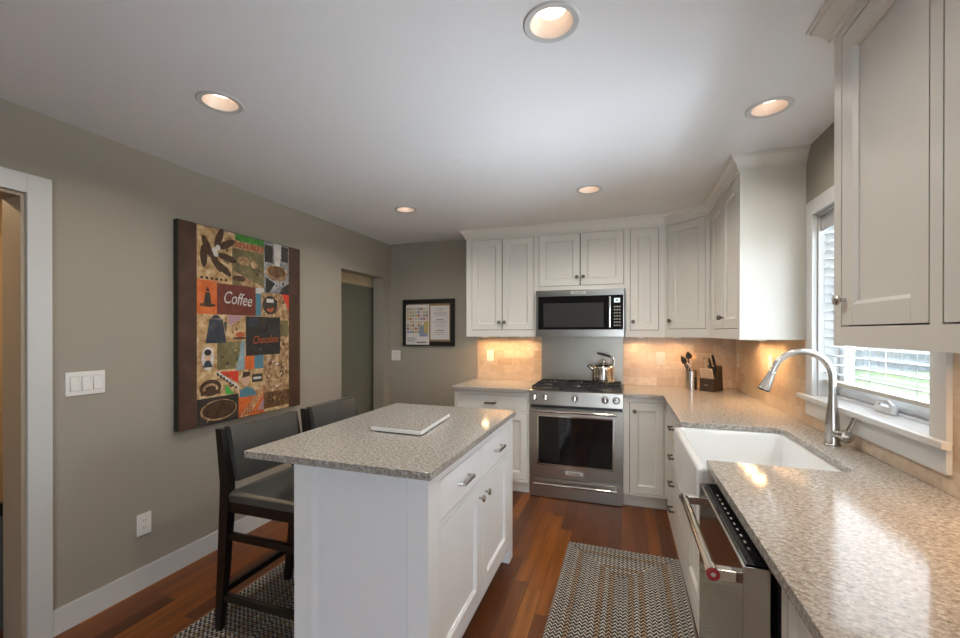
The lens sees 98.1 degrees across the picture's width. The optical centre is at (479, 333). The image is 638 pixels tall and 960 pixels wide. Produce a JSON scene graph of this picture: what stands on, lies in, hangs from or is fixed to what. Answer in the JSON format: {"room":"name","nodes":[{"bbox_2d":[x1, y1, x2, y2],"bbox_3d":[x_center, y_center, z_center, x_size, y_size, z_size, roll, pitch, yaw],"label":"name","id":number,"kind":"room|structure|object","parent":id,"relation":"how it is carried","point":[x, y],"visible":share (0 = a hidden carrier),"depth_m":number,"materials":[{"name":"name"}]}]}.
{"room":"kitchen","nodes":[
{"label":"kitchen","id":0,"kind":"room"},
{"bbox_2d":[0,199,2,500],"bbox_3d":[-2.606,0.200,2.619,1.380,2.394,0.080,0,0,19],"label":"wall","id":1,"kind":"structure","parent":0,"point":[1,337],"depth_m":2.77,"materials":[{"name":"beige paint"}]},
{"bbox_2d":[0,501,2,630],"bbox_3d":[-2.215,1.068,2.092,0.060,0.660,0.630,0,0,19],"label":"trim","id":2,"kind":"structure","parent":1,"relation":"attached to","point":[1,502],"depth_m":1.96,"materials":[{"name":"brown wood"}]},
{"bbox_2d":[0,98,389,610],"bbox_3d":[-2.235,0.203,1.365,0.130,2.394,7.145,0,0,19],"label":"wall","id":3,"kind":"structure","parent":0,"point":[118,455],"depth_m":2.25,"materials":[{"name":"beige paint"}]},
{"bbox_2d":[0,166,52,637],"bbox_3d":[-2.201,0.349,1.443,0.153,2.101,1.044,0,0,19],"label":"door frame","id":4,"kind":"structure","parent":3,"relation":"in","point":[26,198],"depth_m":1.85,"materials":[{"name":"white paint"}]},
{"bbox_2d":[65,370,104,396],"bbox_3d":[-1.930,0.243,2.041,0.012,0.114,0.160,0,0,19],"label":"light switch","id":5,"kind":"object","parent":3,"relation":"attached to","point":[85,382],"visible":1,"depth_m":2.04,"materials":[{"name":"white plastic"}]},
{"bbox_2d":[137,511,150,536],"bbox_3d":[-1.847,1.048,2.293,0.008,0.118,0.072,0,0,19],"label":"wall outlet","id":6,"kind":"object","parent":3,"relation":"attached to","point":[143,520],"visible":1,"depth_m":2.29,"materials":[{"name":"white plastic"}]},
{"bbox_2d":[141,517,147,523],"bbox_3d":[-1.844,1.028,2.292,0.003,0.033,0.033,0,0,19],"label":"socket","id":7,"kind":"object","parent":6,"relation":"attached to","point":[144,520],"depth_m":2.29,"materials":[{"name":"white plastic"}]},
{"bbox_2d":[141,524,147,530],"bbox_3d":[-1.844,1.067,2.292,0.003,0.033,0.033,0,0,19],"label":"socket","id":8,"kind":"object","parent":6,"relation":"attached to","point":[144,527],"depth_m":2.29,"materials":[{"name":"white plastic"}]},
{"bbox_2d":[53,516,270,636],"bbox_3d":[-2.166,1.342,1.344,0.016,0.115,7.145,0,0,19],"label":"baseboard","id":9,"kind":"structure","parent":3,"relation":"attached to","point":[81,609],"depth_m":2.25,"materials":[{"name":"white paint"}]},
{"bbox_2d":[173,218,299,431],"bbox_3d":[-1.621,-0.049,2.898,0.041,1.260,0.976,0,0,19],"label":"wall art","id":10,"kind":"object","parent":3,"relation":"attached to","point":[236,297],"visible":1,"depth_m":2.78,"materials":[{"name":"fabric"}]},
{"bbox_2d":[341,282,372,414],"bbox_3d":[-1.379,0.440,4.262,0.045,1.905,1.080,0,0,19],"label":"door","id":11,"kind":"structure","parent":3,"relation":"in","point":[356,300],"depth_m":4.42,"materials":[{"name":"grey paint"}]},
{"bbox_2d":[341,271,372,287],"bbox_3d":[-1.389,0.196,4.233,0.065,2.394,1.160,0,0,19],"label":"trim","id":12,"kind":"structure","parent":3,"relation":"attached to","point":[346,277],"depth_m":4.39,"materials":[{"name":"beige paint"}]},
{"bbox_2d":[0,491,698,637],"bbox_3d":[-1.188,1.431,1.012,5.100,0.060,7.445,0,0,19],"label":"floor","id":13,"kind":"structure","parent":0,"point":[517,601],"depth_m":2.44,"materials":[{"name":"brown wood"}]},
{"bbox_2d":[172,561,293,637],"bbox_3d":[-0.926,1.392,2.251,0.694,0.011,1.864,0,0,19],"label":"braided rug","id":14,"kind":"object","parent":13,"relation":"on","point":[241,622],"visible":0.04,"depth_m":2.03,"materials":[{"name":"fabric"}]},
{"bbox_2d":[215,411,300,630],"bbox_3d":[-0.918,0.914,2.098,0.523,0.945,0.497,0,0,19],"label":"counter stool","id":15,"kind":"object","parent":14,"relation":"on","point":[271,497],"visible":0.55,"depth_m":1.94,"materials":[{"name":"brown wood"}]},
{"bbox_2d":[300,397,357,432],"bbox_3d":[-0.743,0.912,2.614,0.523,0.945,0.497,0,0,19],"label":"counter stool","id":16,"kind":"object","parent":14,"relation":"on","point":[322,414],"visible":0.14,"depth_m":2.59,"materials":[{"name":"grey leather"}]},
{"bbox_2d":[294,417,512,637],"bbox_3d":[-0.253,0.956,2.128,0.627,0.884,1.197,0,0,19],"label":"kitchen island","id":17,"kind":"object","parent":13,"relation":"on","point":[376,556],"visible":0.88,"depth_m":1.62,"materials":[{"name":"white paint"}]},
{"bbox_2d":[244,403,515,480],"bbox_3d":[-0.375,0.499,2.168,0.848,0.030,1.232,0,0,19],"label":"island countertop","id":18,"kind":"structure","parent":17,"relation":"on","point":[349,444],"depth_m":1.83,"materials":[{"name":"stone"}]},
{"bbox_2d":[371,409,449,434],"bbox_3d":[-0.362,0.471,2.244,0.298,0.024,0.514,0,0,14],"label":"serving board","id":19,"kind":"object","parent":18,"relation":"on","point":[408,421],"visible":1,"depth_m":2.15,"materials":[{"name":"stone"}]},
{"bbox_2d":[455,389,529,492],"bbox_3d":[0.187,0.952,3.979,0.696,0.884,0.631,0,0,19],"label":"base cabinet","id":20,"kind":"object","parent":13,"relation":"on","point":[517,401],"visible":0.3,"depth_m":3.65,"materials":[{"name":"beige paint"}]},
{"bbox_2d":[451,379,537,392],"bbox_3d":[0.179,0.494,3.982,0.716,0.030,0.636,0,0,19],"label":"countertop","id":21,"kind":"structure","parent":20,"relation":"on","point":[520,386],"depth_m":3.83,"materials":[{"name":"stone"}]},
{"bbox_2d":[529,379,622,505],"bbox_3d":[0.873,0.921,3.721,0.762,0.947,0.670,0,0,19],"label":"gas range","id":22,"kind":"object","parent":13,"relation":"on","point":[576,426],"visible":0.99,"depth_m":3.46,"materials":[{"name":"metal"}]},
{"bbox_2d":[530,381,622,392],"bbox_3d":[0.889,0.473,3.765,0.762,0.031,0.571,0,0,19],"label":"cooktop","id":23,"kind":"object","parent":22,"relation":"in","point":[564,386],"depth_m":3.59,"materials":[{"name":"black metal"}]},
{"bbox_2d":[587,352,614,383],"bbox_3d":[1.107,0.309,3.778,0.190,0.276,0.219,0,0,-42],"label":"tea kettle","id":24,"kind":"object","parent":22,"relation":"on","point":[603,373],"visible":1,"depth_m":3.70,"materials":[{"name":"metal"}]},
{"bbox_2d":[542,542,697,637],"bbox_3d":[0.701,1.392,2.078,0.672,0.011,1.254,0,0,19],"label":"braided rug","id":25,"kind":"object","parent":13,"relation":"on","point":[601,592],"visible":1,"depth_m":2.18,"materials":[{"name":"fabric"}]},
{"bbox_2d":[623,397,666,509],"bbox_3d":[1.398,0.953,3.570,0.325,0.884,0.627,0,0,19],"label":"base cabinet","id":26,"kind":"object","parent":13,"relation":"on","point":[644,420],"visible":0.98,"depth_m":3.31,"materials":[{"name":"beige paint"}]},
{"bbox_2d":[686,515,698,634],"bbox_3d":[1.273,1.084,1.814,0.631,0.630,0.840,0,0,19],"label":"base cabinet","id":27,"kind":"object","parent":13,"relation":"on","point":[692,551],"visible":0.09,"depth_m":2.12,"materials":[{"name":"beige paint"}]},
{"bbox_2d":[667,405,760,583],"bbox_3d":[1.567,0.955,2.685,0.635,0.884,0.999,0,0,19],"label":"base cabinet","id":28,"kind":"object","parent":13,"relation":"on","point":[676,512],"visible":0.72,"depth_m":2.81,"materials":[{"name":"beige paint"}]},
{"bbox_2d":[679,483,781,637],"bbox_3d":[0.970,0.963,1.153,0.704,0.875,0.592,0,0,19],"label":"dishwasher","id":29,"kind":"object","parent":13,"relation":"on","point":[740,596],"visible":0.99,"depth_m":1.09,"materials":[{"name":"silver metal"}]},
{"bbox_2d":[720,490,781,637],"bbox_3d":[1.036,0.963,1.131,0.564,0.875,0.592,0,0,19],"label":"tub","id":30,"kind":"object","parent":29,"relation":"in","point":[775,588],"depth_m":0.96,"materials":[{"name":"black plastic"}]},
{"bbox_2d":[781,589,812,637],"bbox_3d":[0.684,0.961,0.081,0.631,0.884,1.600,0,0,19],"label":"base cabinet","id":31,"kind":"object","parent":13,"relation":"on","point":[792,625],"visible":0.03,"depth_m":0.88,"materials":[{"name":"beige paint"}]},
{"bbox_2d":[623,384,959,637],"bbox_3d":[1.039,0.500,1.570,0.932,0.030,4.650,0,0,19],"label":"countertop","id":32,"kind":"structure","parent":31,"relation":"on","point":[870,548],"depth_m":1.04,"materials":[{"name":"stone"}]},
{"bbox_2d":[685,370,696,389],"bbox_3d":[1.811,0.400,3.573,0.092,0.162,0.092,0,0,19],"label":"utensil crock","id":33,"kind":"object","parent":32,"relation":"on","point":[690,376],"visible":0.94,"depth_m":3.54,"materials":[{"name":"metal"}]},
{"bbox_2d":[681,356,687,370],"bbox_3d":[1.777,0.329,3.561,0.122,0.279,0.039,0,0,10],"label":"slotted turner","id":34,"kind":"object","parent":33,"relation":"in","point":[683,360],"visible":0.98,"depth_m":3.56,"materials":[{"name":"black plastic"}]},
{"bbox_2d":[685,352,691,370],"bbox_3d":[1.801,0.312,3.593,0.051,0.310,0.042,0,0,19],"label":"ladle","id":35,"kind":"object","parent":33,"relation":"in","point":[688,355],"visible":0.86,"depth_m":3.58,"materials":[{"name":"black plastic"}]},
{"bbox_2d":[685,352,691,358],"bbox_3d":[1.800,0.189,3.593,0.049,0.064,0.042,0,0,19],"label":"bowl","id":36,"kind":"object","parent":35,"relation":"on","point":[688,355],"depth_m":3.58,"materials":[{"name":"black plastic"}]},
{"bbox_2d":[692,352,696,370],"bbox_3d":[1.831,0.314,3.573,0.037,0.307,0.069,0,0,42],"label":"spatula","id":37,"kind":"object","parent":33,"relation":"in","point":[694,356],"visible":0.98,"depth_m":3.58,"materials":[{"name":"brown wood"}]},
{"bbox_2d":[700,365,722,391],"bbox_3d":[1.939,0.375,3.493,0.161,0.211,0.112,0,0,-33],"label":"knife block","id":38,"kind":"object","parent":32,"relation":"on","point":[716,384],"visible":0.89,"depth_m":3.45,"materials":[{"name":"brown wood"}]},
{"bbox_2d":[703,357,707,368],"bbox_3d":[1.896,0.271,3.501,0.073,0.144,0.022,0,0,-32],"label":"carving knife","id":39,"kind":"object","parent":38,"relation":"in","point":[704,359],"visible":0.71,"depth_m":3.49,"materials":[{"name":"metal"}]},
{"bbox_2d":[708,357,712,370],"bbox_3d":[1.924,0.263,3.478,0.070,0.139,0.020,0,0,-32],"label":"bread knife","id":40,"kind":"object","parent":38,"relation":"in","point":[709,359],"visible":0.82,"depth_m":3.47,"materials":[{"name":"black plastic"}]},
{"bbox_2d":[711,353,716,370],"bbox_3d":[1.944,0.241,3.460,0.078,0.153,0.023,0,0,-32],"label":"knife","id":41,"kind":"object","parent":38,"relation":"in","point":[712,354],"visible":0.9,"depth_m":3.45,"materials":[{"name":"black plastic"}]},
{"bbox_2d":[674,427,841,523],"bbox_3d":[1.198,0.637,1.860,0.528,0.244,0.754,0,0,19],"label":"farmhouse sink","id":42,"kind":"object","parent":32,"relation":"in","point":[693,447],"visible":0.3,"depth_m":2.12,"materials":[{"name":"ceramic"}]},
{"bbox_2d":[758,349,856,446],"bbox_3d":[1.409,0.276,1.812,0.328,0.417,0.126,0,0,19],"label":"kitchen faucet","id":43,"kind":"object","parent":32,"relation":"on","point":[833,435],"visible":1,"depth_m":1.80,"materials":[{"name":"silver metal"}]},
{"bbox_2d":[0,0,833,244],"bbox_3d":[-0.547,-0.993,0.788,3.435,0.001,7.145,0,0,19],"label":"ceiling","id":44,"kind":"structure","parent":0,"point":[355,112],"depth_m":1.71,"materials":[{"name":"white paint"}]},
{"bbox_2d":[195,90,244,113],"bbox_3d":[-1.120,-1.033,1.798,0.182,0.084,0.182,0,0,19],"label":"recessed light","id":45,"kind":"object","parent":44,"relation":"in","point":[220,102],"visible":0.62,"depth_m":1.83,"materials":[{"name":"white paint"}]},
{"bbox_2d":[395,206,416,212],"bbox_3d":[-0.598,-1.037,3.364,0.182,0.084,0.182,0,0,19],"label":"recessed light","id":46,"kind":"object","parent":44,"relation":"in","point":[403,209],"visible":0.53,"depth_m":3.41,"materials":[{"name":"white paint"}]},
{"bbox_2d":[523,0,580,42],"bbox_3d":[0.229,-1.032,1.335,0.182,0.084,0.182,0,0,19],"label":"recessed light","id":47,"kind":"object","parent":44,"relation":"in","point":[550,21],"visible":0.93,"depth_m":1.36,"materials":[{"name":"white paint"}]},
{"bbox_2d":[576,185,602,193],"bbox_3d":[0.758,-1.036,2.893,0.182,0.084,0.182,0,0,19],"label":"recessed light","id":48,"kind":"object","parent":44,"relation":"in","point":[588,189],"visible":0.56,"depth_m":2.94,"materials":[{"name":"white paint"}]},
{"bbox_2d":[745,96,794,118],"bbox_3d":[1.277,-1.033,1.839,0.182,0.084,0.182,0,0,19],"label":"recessed light","id":49,"kind":"object","parent":44,"relation":"in","point":[773,106],"visible":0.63,"depth_m":1.87,"materials":[{"name":"white paint"}]},
{"bbox_2d":[390,239,624,406],"bbox_3d":[-0.016,0.195,4.458,5.100,2.394,0.140,0,0,19],"label":"wall","id":50,"kind":"structure","parent":0,"point":[423,375],"depth_m":4.57,"materials":[{"name":"beige paint"}]},
{"bbox_2d":[392,350,399,359],"bbox_3d":[-0.948,0.248,4.694,0.112,0.114,0.012,0,0,19],"label":"light switch","id":51,"kind":"object","parent":50,"relation":"attached to","point":[395,353],"visible":1,"depth_m":4.69,"materials":[{"name":"white plastic"}]},
{"bbox_2d":[403,298,454,345],"bbox_3d":[-0.565,-0.118,4.554,0.621,0.510,0.027,0,0,19],"label":"framed board","id":52,"kind":"object","parent":50,"relation":"attached to","point":[431,302],"visible":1,"depth_m":4.51,"materials":[{"name":"black wood"}]},
{"bbox_2d":[406,305,428,344],"bbox_3d":[-0.688,-0.094,4.580,0.281,0.437,0.002,0,0,19],"label":"poster","id":53,"kind":"object","parent":52,"relation":"attached to","point":[417,316],"visible":1,"depth_m":4.58,"materials":[{"name":"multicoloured paper"}]},
{"bbox_2d":[430,305,448,339],"bbox_3d":[-0.434,-0.116,4.511,0.223,0.367,0.002,0,0,19],"label":"printed notice","id":54,"kind":"object","parent":52,"relation":"attached to","point":[439,315],"visible":1,"depth_m":4.51,"materials":[{"name":"white paper"}]},
{"bbox_2d":[466,234,536,336],"bbox_3d":[0.237,-0.485,4.123,0.693,1.032,0.325,0,0,19],"label":"upper cabinet","id":55,"kind":"object","parent":50,"relation":"attached to","point":[501,294],"visible":0.98,"depth_m":4.00,"materials":[{"name":"beige paint"}]},
{"bbox_2d":[477,337,541,380],"bbox_3d":[0.294,0.255,4.273,0.680,0.446,0.011,0,0,19],"label":"tile backsplash","id":56,"kind":"structure","parent":50,"relation":"attached to","point":[515,358],"depth_m":4.26,"materials":[{"name":"tile"}]},
{"bbox_2d":[487,350,493,360],"bbox_3d":[0.107,0.231,4.328,0.072,0.116,0.008,0,0,19],"label":"wall outlet","id":57,"kind":"object","parent":56,"relation":"attached to","point":[490,353],"visible":1,"depth_m":4.32,"materials":[{"name":"white plastic"}]},
{"bbox_2d":[536,227,624,291],"bbox_3d":[0.937,-0.696,3.885,0.787,0.609,0.325,0,0,19],"label":"upper cabinet","id":58,"kind":"object","parent":50,"relation":"attached to","point":[587,259],"visible":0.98,"depth_m":3.76,"materials":[{"name":"beige paint"}]},
{"bbox_2d":[536,288,623,336],"bbox_3d":[0.928,-0.180,3.848,0.762,0.420,0.381,0,0,19],"label":"microwave oven","id":59,"kind":"object","parent":58,"relation":"attached to","point":[583,312],"visible":1,"depth_m":3.70,"materials":[{"name":"metal"}]},
{"bbox_2d":[542,337,622,381],"bbox_3d":[0.981,0.246,4.042,0.768,0.434,0.006,0,0,19],"label":"panel","id":60,"kind":"object","parent":50,"relation":"attached to","point":[568,358],"visible":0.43,"depth_m":4.05,"materials":[{"name":"metal"}]},
{"bbox_2d":[459,145,810,239],"bbox_3d":[0.997,-0.961,3.458,0.940,0.076,2.867,0,0,-42],"label":"trim","id":61,"kind":"structure","parent":50,"relation":"attached to","point":[735,163],"depth_m":3.31,"materials":[{"name":"beige paint"}]},
{"bbox_2d":[625,224,664,336],"bbox_3d":[1.459,-0.484,3.708,0.315,1.032,0.325,0,0,19],"label":"upper cabinet","id":62,"kind":"object","parent":50,"relation":"attached to","point":[644,245],"visible":0.98,"depth_m":3.59,"materials":[{"name":"beige paint"}]},
{"bbox_2d":[623,337,735,388],"bbox_3d":[1.782,0.256,3.768,0.923,0.446,0.009,0,0,19],"label":"tile backsplash","id":63,"kind":"structure","parent":50,"relation":"attached to","point":[640,367],"depth_m":3.78,"materials":[{"name":"tile"}]},
{"bbox_2d":[656,352,664,364],"bbox_3d":[1.647,0.228,3.803,0.076,0.116,0.012,0,0,19],"label":"light switch","id":64,"kind":"object","parent":63,"relation":"attached to","point":[660,356],"visible":1,"depth_m":3.80,"materials":[{"name":"white plastic"}]},
{"bbox_2d":[806,122,952,447],"bbox_3d":[1.145,0.206,0.216,0.140,2.394,7.145,0,0,19],"label":"wall","id":65,"kind":"structure","parent":0,"point":[820,161],"depth_m":2.09,"materials":[{"name":"beige paint"}]},
{"bbox_2d":[665,212,709,337],"bbox_3d":[1.851,-0.483,3.440,0.600,1.032,0.582,0,0,19],"label":"upper cabinet","id":66,"kind":"object","parent":65,"relation":"attached to","point":[687,241],"visible":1,"depth_m":3.35,"materials":[{"name":"beige paint"}]},
{"bbox_2d":[709,163,805,339],"bbox_3d":[1.740,-0.481,2.717,0.344,1.032,0.857,0,0,19],"label":"upper cabinet","id":67,"kind":"object","parent":65,"relation":"attached to","point":[758,224],"visible":1,"depth_m":2.32,"materials":[{"name":"beige paint"}]},
{"bbox_2d":[736,339,959,498],"bbox_3d":[1.477,0.262,1.423,0.009,0.446,4.645,0,0,19],"label":"tile backsplash","id":68,"kind":"structure","parent":65,"relation":"attached to","point":[790,377],"depth_m":2.36,"materials":[{"name":"tile"}]},
{"bbox_2d":[737,353,739,367],"bbox_3d":[2.181,0.229,3.521,0.008,0.116,0.076,0,0,19],"label":"wall outlet","id":69,"kind":"object","parent":68,"relation":"attached to","point":[738,355],"visible":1,"depth_m":3.50,"materials":[{"name":"white plastic"}]},
{"bbox_2d":[768,356,772,370],"bbox_3d":[1.922,0.206,2.759,0.008,0.116,0.076,0,0,19],"label":"wall outlet","id":70,"kind":"object","parent":68,"relation":"attached to","point":[770,358],"visible":0.8,"depth_m":2.76,"materials":[{"name":"white plastic"}]},
{"bbox_2d":[796,185,952,474],"bbox_3d":[1.629,-0.129,1.715,0.190,1.105,1.087,0,0,19],"label":"window","id":71,"kind":"structure","parent":65,"relation":"in","point":[922,435],"depth_m":1.79,"materials":[{"name":"white paint"}]},
{"bbox_2d":[821,209,929,407],"bbox_3d":[1.616,-0.171,1.705,0.078,0.840,0.830,0,0,19],"label":"window blind","id":72,"kind":"object","parent":71,"relation":"attached to","point":[827,220],"visible":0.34,"depth_m":1.71,"materials":[{"name":"white plastic"}]},
{"bbox_2d":[831,0,959,352],"bbox_3d":[0.909,-0.476,0.271,0.344,1.032,2.100,0,0,19],"label":"upper cabinet","id":73,"kind":"object","parent":65,"relation":"attached to","point":[897,62],"visible":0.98,"depth_m":1.02,"materials":[{"name":"beige paint"}]},
{"bbox_2d":[806,0,863,43],"bbox_3d":[0.890,-0.954,0.252,0.368,0.076,2.255,0,0,19],"label":"trim","id":74,"kind":"structure","parent":73,"relation":"attached to","point":[834,15],"depth_m":1.26,"materials":[{"name":"beige paint"}]},
{"label":"outside","id":75,"kind":"structure","parent":0,"visible":0},
{"bbox_2d":[854,351,929,399],"bbox_3d":[21.880,1.632,0.487,38.880,0.060,75.000,0,0,19],"label":"ground","id":76,"kind":"structure","parent":75,"point":[894,379],"depth_m":13.59,"materials":[{"name":"green plant"}]},
{"bbox_2d":[854,347,929,370],"bbox_3d":[17.764,0.832,17.247,14.535,1.440,0.090,0,0,19],"label":"fence","id":77,"kind":"object","parent":76,"relation":"on","point":[890,356],"visible":0.1,"depth_m":17.40,"materials":[{"name":"grey wood"}]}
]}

